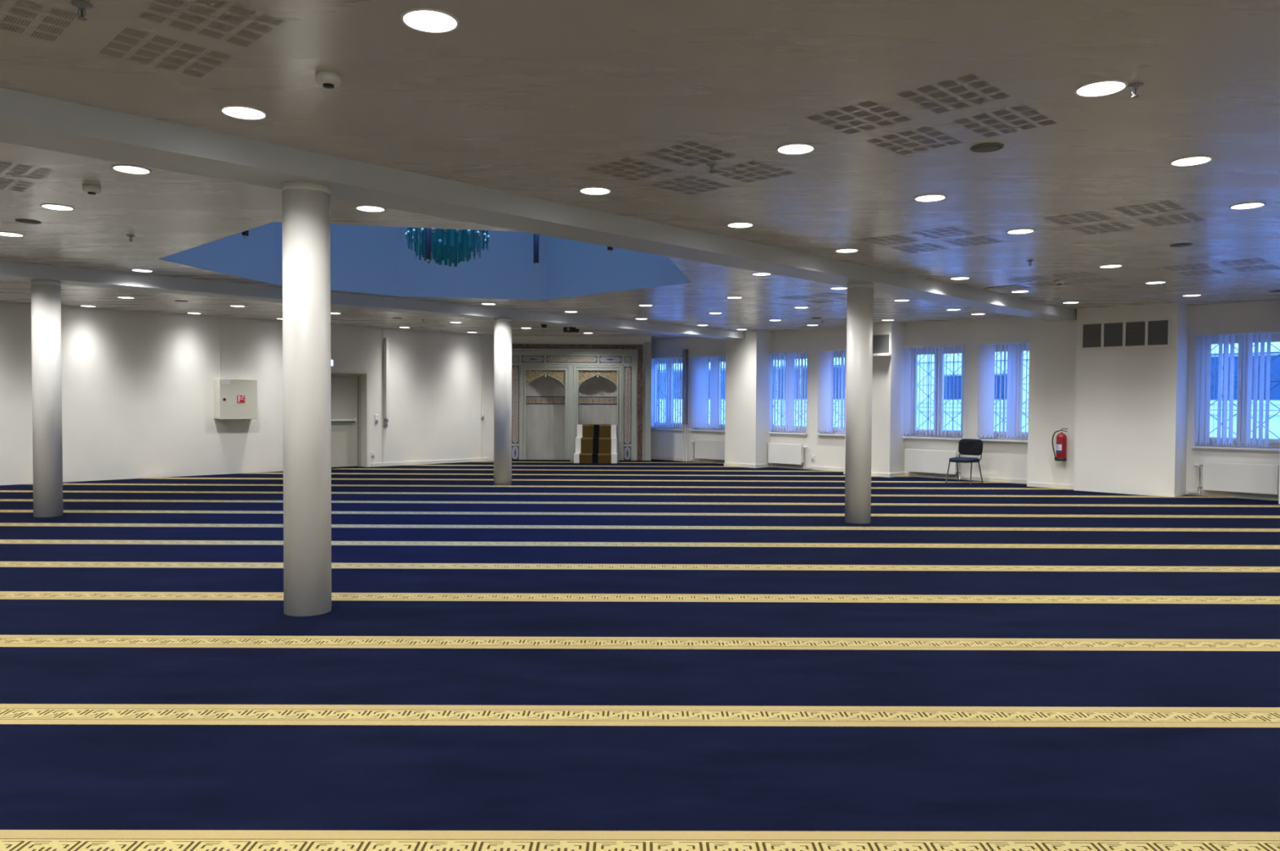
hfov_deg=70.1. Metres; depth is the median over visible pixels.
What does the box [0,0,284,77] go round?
perforated panel
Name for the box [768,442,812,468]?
radiator
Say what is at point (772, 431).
window
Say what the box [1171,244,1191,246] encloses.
grille
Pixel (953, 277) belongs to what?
diffuser
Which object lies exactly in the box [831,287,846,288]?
diffuser
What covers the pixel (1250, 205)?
diffuser
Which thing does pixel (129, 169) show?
recessed light
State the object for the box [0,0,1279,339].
ceiling
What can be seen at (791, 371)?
vertical blind
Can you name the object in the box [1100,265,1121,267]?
diffuser
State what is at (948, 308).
recessed light
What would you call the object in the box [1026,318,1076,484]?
wall pier
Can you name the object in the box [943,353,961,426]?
window grille
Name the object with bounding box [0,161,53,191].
perforated panel
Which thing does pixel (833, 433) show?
window
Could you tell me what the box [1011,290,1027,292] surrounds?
diffuser
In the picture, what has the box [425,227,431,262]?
tube
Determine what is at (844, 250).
diffuser
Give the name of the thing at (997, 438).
window
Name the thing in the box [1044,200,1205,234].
perforated panel
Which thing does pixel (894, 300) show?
recessed light
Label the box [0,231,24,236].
recessed light
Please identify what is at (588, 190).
recessed light
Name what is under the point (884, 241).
perforated panel
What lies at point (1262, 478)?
radiator
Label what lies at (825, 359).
vertical blind
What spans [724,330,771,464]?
pillar
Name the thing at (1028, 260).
sprinkler
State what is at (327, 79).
smoke detector
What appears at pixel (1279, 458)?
wall pier
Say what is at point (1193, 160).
recessed light
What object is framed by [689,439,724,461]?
radiator
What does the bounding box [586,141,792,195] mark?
perforated panel
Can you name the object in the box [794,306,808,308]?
recessed light
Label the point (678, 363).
window grille
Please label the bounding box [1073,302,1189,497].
wall pier
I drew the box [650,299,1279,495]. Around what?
wall
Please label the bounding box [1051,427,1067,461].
fire extinguisher
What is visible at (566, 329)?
projector
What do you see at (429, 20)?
recessed light
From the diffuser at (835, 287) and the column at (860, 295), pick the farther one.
the diffuser at (835, 287)
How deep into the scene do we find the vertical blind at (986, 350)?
17.12 m
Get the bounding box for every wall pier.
[844,321,906,473]
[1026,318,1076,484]
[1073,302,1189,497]
[1278,457,1279,503]
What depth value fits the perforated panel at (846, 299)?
14.05 m
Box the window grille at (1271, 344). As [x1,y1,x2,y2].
[1270,343,1279,361]
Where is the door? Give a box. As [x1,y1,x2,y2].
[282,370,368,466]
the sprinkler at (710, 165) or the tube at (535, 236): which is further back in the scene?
the tube at (535, 236)
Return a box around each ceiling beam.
[0,87,1076,321]
[0,260,745,339]
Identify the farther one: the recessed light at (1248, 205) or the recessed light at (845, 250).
the recessed light at (845, 250)
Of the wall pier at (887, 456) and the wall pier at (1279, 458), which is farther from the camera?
the wall pier at (887, 456)
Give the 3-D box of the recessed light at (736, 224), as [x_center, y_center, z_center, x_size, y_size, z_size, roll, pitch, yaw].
[0.917,-1.830,8.348,0.248,0.007,0.248,0,1,0]
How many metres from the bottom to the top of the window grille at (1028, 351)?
1.890 m
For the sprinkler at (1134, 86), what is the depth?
4.64 m
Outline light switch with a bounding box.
[374,414,378,422]
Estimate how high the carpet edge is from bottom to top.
0.035 m
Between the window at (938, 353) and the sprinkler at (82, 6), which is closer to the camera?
the sprinkler at (82, 6)
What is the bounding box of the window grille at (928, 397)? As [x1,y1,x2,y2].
[916,354,934,430]
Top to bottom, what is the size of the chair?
0.808 m
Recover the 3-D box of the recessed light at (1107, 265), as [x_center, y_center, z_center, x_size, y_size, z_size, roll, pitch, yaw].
[5.515,-1.863,10.698,0.248,0.007,0.248,0,1,0]
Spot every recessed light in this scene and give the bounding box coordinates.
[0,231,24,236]
[40,204,75,210]
[80,305,96,306]
[111,164,151,174]
[116,296,134,298]
[130,268,153,271]
[219,105,267,119]
[229,305,244,306]
[355,204,385,212]
[400,8,459,33]
[481,302,496,304]
[564,311,577,312]
[578,186,611,195]
[638,304,653,306]
[726,222,754,227]
[726,296,742,298]
[751,272,771,275]
[776,142,815,155]
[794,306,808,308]
[830,287,847,289]
[835,248,858,253]
[893,299,910,301]
[913,194,946,201]
[946,308,960,310]
[950,276,969,279]
[1006,228,1035,234]
[1010,290,1029,293]
[1062,301,1079,303]
[1074,80,1128,97]
[1098,264,1122,267]
[1144,280,1166,284]
[1169,155,1213,166]
[1182,293,1201,296]
[1229,202,1266,209]
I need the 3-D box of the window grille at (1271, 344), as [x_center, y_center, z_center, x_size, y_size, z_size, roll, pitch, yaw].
[10.012,-1.147,14.391,0.023,0.270,0.119,-1,2,-45]
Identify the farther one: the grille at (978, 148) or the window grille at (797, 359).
the window grille at (797, 359)
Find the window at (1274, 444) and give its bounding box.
[1191,333,1279,450]
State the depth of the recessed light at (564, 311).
16.38 m
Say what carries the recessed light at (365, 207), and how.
in the ceiling
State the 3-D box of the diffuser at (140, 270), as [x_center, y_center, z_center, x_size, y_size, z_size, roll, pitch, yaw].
[-6.269,-1.948,11.498,0.222,0.001,0.222,0,1,0]
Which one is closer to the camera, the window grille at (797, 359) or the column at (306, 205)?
the column at (306, 205)
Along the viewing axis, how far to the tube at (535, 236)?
11.52 m
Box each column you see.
[31,279,62,517]
[281,181,331,616]
[493,317,511,484]
[844,282,873,523]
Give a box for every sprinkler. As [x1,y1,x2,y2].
[71,0,92,21]
[126,235,134,241]
[706,163,717,173]
[1026,259,1033,266]
[1127,82,1143,97]
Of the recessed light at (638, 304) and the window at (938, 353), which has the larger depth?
the window at (938, 353)
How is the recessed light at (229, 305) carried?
in the ceiling
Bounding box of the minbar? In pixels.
[573,423,617,462]
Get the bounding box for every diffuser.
[132,269,151,271]
[356,206,383,211]
[753,273,770,275]
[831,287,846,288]
[835,248,857,252]
[951,277,968,279]
[1008,229,1033,233]
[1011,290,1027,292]
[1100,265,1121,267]
[1146,281,1164,284]
[1182,294,1200,296]
[1231,203,1263,208]
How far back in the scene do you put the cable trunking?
20.30 m
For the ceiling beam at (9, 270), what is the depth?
13.78 m
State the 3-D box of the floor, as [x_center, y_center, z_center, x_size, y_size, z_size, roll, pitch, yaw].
[-1.280,1.225,8.695,24.050,0.003,23.650,-1,2,-45]
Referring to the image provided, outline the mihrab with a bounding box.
[511,343,643,461]
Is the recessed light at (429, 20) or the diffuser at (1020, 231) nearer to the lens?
the recessed light at (429, 20)
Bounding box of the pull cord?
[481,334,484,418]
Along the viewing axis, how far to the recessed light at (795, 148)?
5.84 m
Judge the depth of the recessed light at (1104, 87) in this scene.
4.69 m
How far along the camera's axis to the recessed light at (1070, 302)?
14.49 m
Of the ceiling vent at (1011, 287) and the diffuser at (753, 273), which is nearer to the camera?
the diffuser at (753, 273)
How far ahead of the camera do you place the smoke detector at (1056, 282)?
11.90 m
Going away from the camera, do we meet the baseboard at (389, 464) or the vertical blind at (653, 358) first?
the baseboard at (389, 464)
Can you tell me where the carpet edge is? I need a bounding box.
[511,459,650,462]
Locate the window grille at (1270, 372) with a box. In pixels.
[1269,372,1279,391]
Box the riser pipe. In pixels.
[681,348,688,461]
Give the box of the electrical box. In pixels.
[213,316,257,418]
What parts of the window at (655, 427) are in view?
sash, sill, sash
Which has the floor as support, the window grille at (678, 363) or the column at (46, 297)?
the column at (46, 297)
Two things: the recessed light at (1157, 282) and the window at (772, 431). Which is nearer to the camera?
the recessed light at (1157, 282)
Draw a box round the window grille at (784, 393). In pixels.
[772,359,785,426]
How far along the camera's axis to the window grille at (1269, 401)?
14.40 m
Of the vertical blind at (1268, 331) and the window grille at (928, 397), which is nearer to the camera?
the vertical blind at (1268, 331)
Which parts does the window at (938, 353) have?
sash, sill, sash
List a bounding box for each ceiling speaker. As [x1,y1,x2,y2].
[15,218,41,223]
[970,142,1004,152]
[1169,243,1192,247]
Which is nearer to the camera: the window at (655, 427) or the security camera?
the security camera
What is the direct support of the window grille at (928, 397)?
attached to the wall at (1002, 460)
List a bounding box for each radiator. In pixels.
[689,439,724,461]
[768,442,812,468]
[906,448,968,478]
[1188,461,1279,494]
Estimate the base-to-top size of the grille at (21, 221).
0.006 m
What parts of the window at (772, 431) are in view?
sash, sill, sash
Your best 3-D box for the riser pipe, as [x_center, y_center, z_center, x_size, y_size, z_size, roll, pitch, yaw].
[1.120,-0.497,22.622,0.120,2.780,0.110,-1,2,-45]
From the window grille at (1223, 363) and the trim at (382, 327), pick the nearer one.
the window grille at (1223, 363)
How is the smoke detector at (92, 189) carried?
attached to the ceiling
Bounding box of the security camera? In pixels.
[540,324,546,328]
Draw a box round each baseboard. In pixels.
[371,457,488,466]
[650,455,1278,500]
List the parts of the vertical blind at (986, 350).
pull cord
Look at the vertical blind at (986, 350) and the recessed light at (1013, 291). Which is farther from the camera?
the vertical blind at (986, 350)
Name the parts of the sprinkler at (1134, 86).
frame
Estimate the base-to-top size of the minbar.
0.915 m
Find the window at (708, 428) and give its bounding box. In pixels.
[688,355,725,431]
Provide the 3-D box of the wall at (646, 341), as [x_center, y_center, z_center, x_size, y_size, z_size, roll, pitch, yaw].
[-1.736,-0.698,23.209,4.020,3.140,1.362,0,1,0]
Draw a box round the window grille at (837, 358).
[833,358,844,427]
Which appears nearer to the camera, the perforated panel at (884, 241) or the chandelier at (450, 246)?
the perforated panel at (884, 241)
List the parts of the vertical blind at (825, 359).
pull cord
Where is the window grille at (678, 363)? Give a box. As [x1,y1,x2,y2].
[657,363,682,423]
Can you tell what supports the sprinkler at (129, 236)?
attached to the ceiling
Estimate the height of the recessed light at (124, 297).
0.007 m
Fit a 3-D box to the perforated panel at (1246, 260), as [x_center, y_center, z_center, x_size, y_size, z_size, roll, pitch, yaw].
[6.863,-1.859,10.777,1.094,0.001,0.987,-1,2,-45]
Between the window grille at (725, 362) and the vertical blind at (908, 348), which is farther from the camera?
the window grille at (725, 362)
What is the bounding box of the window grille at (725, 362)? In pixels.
[706,361,725,424]
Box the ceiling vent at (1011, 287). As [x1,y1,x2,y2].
[982,284,1030,291]
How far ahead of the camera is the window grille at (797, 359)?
20.73 m
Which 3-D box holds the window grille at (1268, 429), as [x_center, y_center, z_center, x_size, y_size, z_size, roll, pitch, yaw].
[10.015,0.143,14.414,0.023,0.142,0.142,-1,2,-45]
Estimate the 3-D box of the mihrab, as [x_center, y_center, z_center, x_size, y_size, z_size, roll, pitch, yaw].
[-1.687,-0.563,22.721,3.510,2.882,0.526,0,1,0]
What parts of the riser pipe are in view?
casing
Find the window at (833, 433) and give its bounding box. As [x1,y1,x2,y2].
[816,351,844,435]
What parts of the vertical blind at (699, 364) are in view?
pull cord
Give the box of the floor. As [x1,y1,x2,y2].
[0,458,1279,850]
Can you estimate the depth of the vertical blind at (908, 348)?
18.14 m
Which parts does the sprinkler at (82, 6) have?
frame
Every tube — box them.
[241,230,248,238]
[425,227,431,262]
[533,233,538,265]
[607,246,613,252]
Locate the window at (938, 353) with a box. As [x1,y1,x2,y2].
[902,346,964,439]
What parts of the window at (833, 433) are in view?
sill, frame, sash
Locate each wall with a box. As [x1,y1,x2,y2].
[0,302,493,484]
[511,335,651,460]
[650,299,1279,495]
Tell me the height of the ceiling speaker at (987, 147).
0.012 m
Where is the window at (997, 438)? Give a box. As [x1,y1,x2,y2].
[975,343,1029,442]
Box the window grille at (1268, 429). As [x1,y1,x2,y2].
[1268,429,1279,439]
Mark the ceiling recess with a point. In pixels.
(365, 259)
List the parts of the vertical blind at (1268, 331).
pull cord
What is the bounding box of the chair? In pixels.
[945,438,982,484]
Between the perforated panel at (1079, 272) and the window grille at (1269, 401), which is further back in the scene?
the window grille at (1269, 401)
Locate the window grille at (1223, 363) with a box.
[1221,363,1223,435]
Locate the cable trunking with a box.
[383,337,389,426]
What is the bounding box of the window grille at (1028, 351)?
[993,351,1029,432]
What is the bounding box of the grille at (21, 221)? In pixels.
[17,220,39,223]
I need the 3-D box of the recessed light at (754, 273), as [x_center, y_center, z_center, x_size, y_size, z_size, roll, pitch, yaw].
[1.532,-1.905,11.506,0.248,0.007,0.248,0,1,0]
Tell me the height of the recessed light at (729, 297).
0.007 m
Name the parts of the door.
frame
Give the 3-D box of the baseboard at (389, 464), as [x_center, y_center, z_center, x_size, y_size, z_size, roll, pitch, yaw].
[-4.822,0.855,21.293,3.140,0.075,0.016,-1,2,-45]
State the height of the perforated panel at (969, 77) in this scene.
0.001 m
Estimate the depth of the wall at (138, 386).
17.58 m
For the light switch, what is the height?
0.190 m
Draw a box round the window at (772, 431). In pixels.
[768,352,807,434]
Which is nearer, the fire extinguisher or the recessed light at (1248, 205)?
the recessed light at (1248, 205)
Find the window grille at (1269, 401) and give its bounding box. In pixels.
[1269,400,1279,418]
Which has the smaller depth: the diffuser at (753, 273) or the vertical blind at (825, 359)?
the diffuser at (753, 273)
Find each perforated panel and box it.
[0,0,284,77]
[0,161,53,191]
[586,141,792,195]
[780,292,847,302]
[807,74,1056,155]
[859,226,1002,253]
[1007,271,1115,286]
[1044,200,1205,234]
[1162,257,1279,276]
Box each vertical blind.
[650,355,682,427]
[688,353,725,429]
[769,349,807,431]
[816,347,845,432]
[902,342,964,436]
[976,339,1029,438]
[1193,328,1279,446]
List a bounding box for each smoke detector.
[82,184,101,195]
[315,71,341,88]
[1054,280,1064,284]
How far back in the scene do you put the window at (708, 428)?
22.20 m
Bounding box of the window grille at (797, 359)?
[796,359,806,378]
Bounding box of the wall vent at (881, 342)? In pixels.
[872,333,891,356]
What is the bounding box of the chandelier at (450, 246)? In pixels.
[404,226,490,266]
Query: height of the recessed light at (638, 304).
0.007 m
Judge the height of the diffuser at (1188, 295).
0.001 m
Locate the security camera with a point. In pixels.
(544, 326)
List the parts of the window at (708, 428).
sill, sash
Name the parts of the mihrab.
script panel, rosette panel, corner panel, rosette panel, niche moulding, arch moulding, script panel, niche moulding, arch moulding, rosette panel, script panel, rosette panel, corner panel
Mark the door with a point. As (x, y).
(345, 388)
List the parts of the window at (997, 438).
sash, sill, sash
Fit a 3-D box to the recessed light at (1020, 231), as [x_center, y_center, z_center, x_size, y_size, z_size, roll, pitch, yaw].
[3.575,-1.821,8.581,0.248,0.007,0.248,0,1,0]
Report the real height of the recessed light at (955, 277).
0.007 m
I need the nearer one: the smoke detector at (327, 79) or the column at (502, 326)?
the smoke detector at (327, 79)
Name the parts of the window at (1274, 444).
sash, sill, sash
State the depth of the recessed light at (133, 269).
11.50 m
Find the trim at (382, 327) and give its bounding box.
[220,327,481,462]
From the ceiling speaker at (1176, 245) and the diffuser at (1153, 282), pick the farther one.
the diffuser at (1153, 282)
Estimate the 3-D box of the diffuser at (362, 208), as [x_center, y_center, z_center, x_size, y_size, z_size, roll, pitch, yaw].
[-2.281,-1.832,7.729,0.222,0.001,0.222,0,1,0]
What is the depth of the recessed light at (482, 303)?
15.21 m
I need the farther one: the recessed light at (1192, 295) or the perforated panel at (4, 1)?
the recessed light at (1192, 295)
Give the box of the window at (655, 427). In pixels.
[650,357,682,430]
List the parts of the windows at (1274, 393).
frame, frame, frame, frame, frame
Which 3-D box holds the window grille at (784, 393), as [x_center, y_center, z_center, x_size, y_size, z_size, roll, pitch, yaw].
[3.229,-0.753,21.187,0.023,1.532,0.341,-1,2,-45]
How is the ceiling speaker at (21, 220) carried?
attached to the ceiling
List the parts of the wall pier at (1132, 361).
louvre panel, louvre panel, grille frame, louvre panel, louvre panel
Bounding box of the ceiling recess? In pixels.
[159,222,690,299]
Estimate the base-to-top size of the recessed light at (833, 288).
0.007 m
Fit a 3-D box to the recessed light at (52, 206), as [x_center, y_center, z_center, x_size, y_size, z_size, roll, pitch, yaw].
[-4.938,-1.848,7.742,0.248,0.007,0.248,0,1,0]
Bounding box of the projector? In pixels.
[563,326,579,333]
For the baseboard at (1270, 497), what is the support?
attached to the wall at (1002, 460)
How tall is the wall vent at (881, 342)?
0.450 m
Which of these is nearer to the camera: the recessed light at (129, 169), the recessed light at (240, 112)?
the recessed light at (240, 112)
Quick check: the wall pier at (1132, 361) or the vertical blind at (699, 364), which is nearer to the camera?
the wall pier at (1132, 361)
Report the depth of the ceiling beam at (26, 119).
6.59 m
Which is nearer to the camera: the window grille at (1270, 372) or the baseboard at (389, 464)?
the window grille at (1270, 372)
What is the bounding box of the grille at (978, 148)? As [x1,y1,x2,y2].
[972,144,1001,151]
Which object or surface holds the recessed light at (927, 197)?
in the ceiling
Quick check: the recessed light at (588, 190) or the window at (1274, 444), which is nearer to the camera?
the recessed light at (588, 190)
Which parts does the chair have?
leg, leg, seat, backrest, leg, leg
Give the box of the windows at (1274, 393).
[657,342,1279,442]
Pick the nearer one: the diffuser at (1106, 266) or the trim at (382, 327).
the diffuser at (1106, 266)
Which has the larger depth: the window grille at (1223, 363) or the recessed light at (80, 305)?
the recessed light at (80, 305)
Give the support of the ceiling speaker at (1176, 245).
attached to the ceiling
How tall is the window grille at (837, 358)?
1.890 m

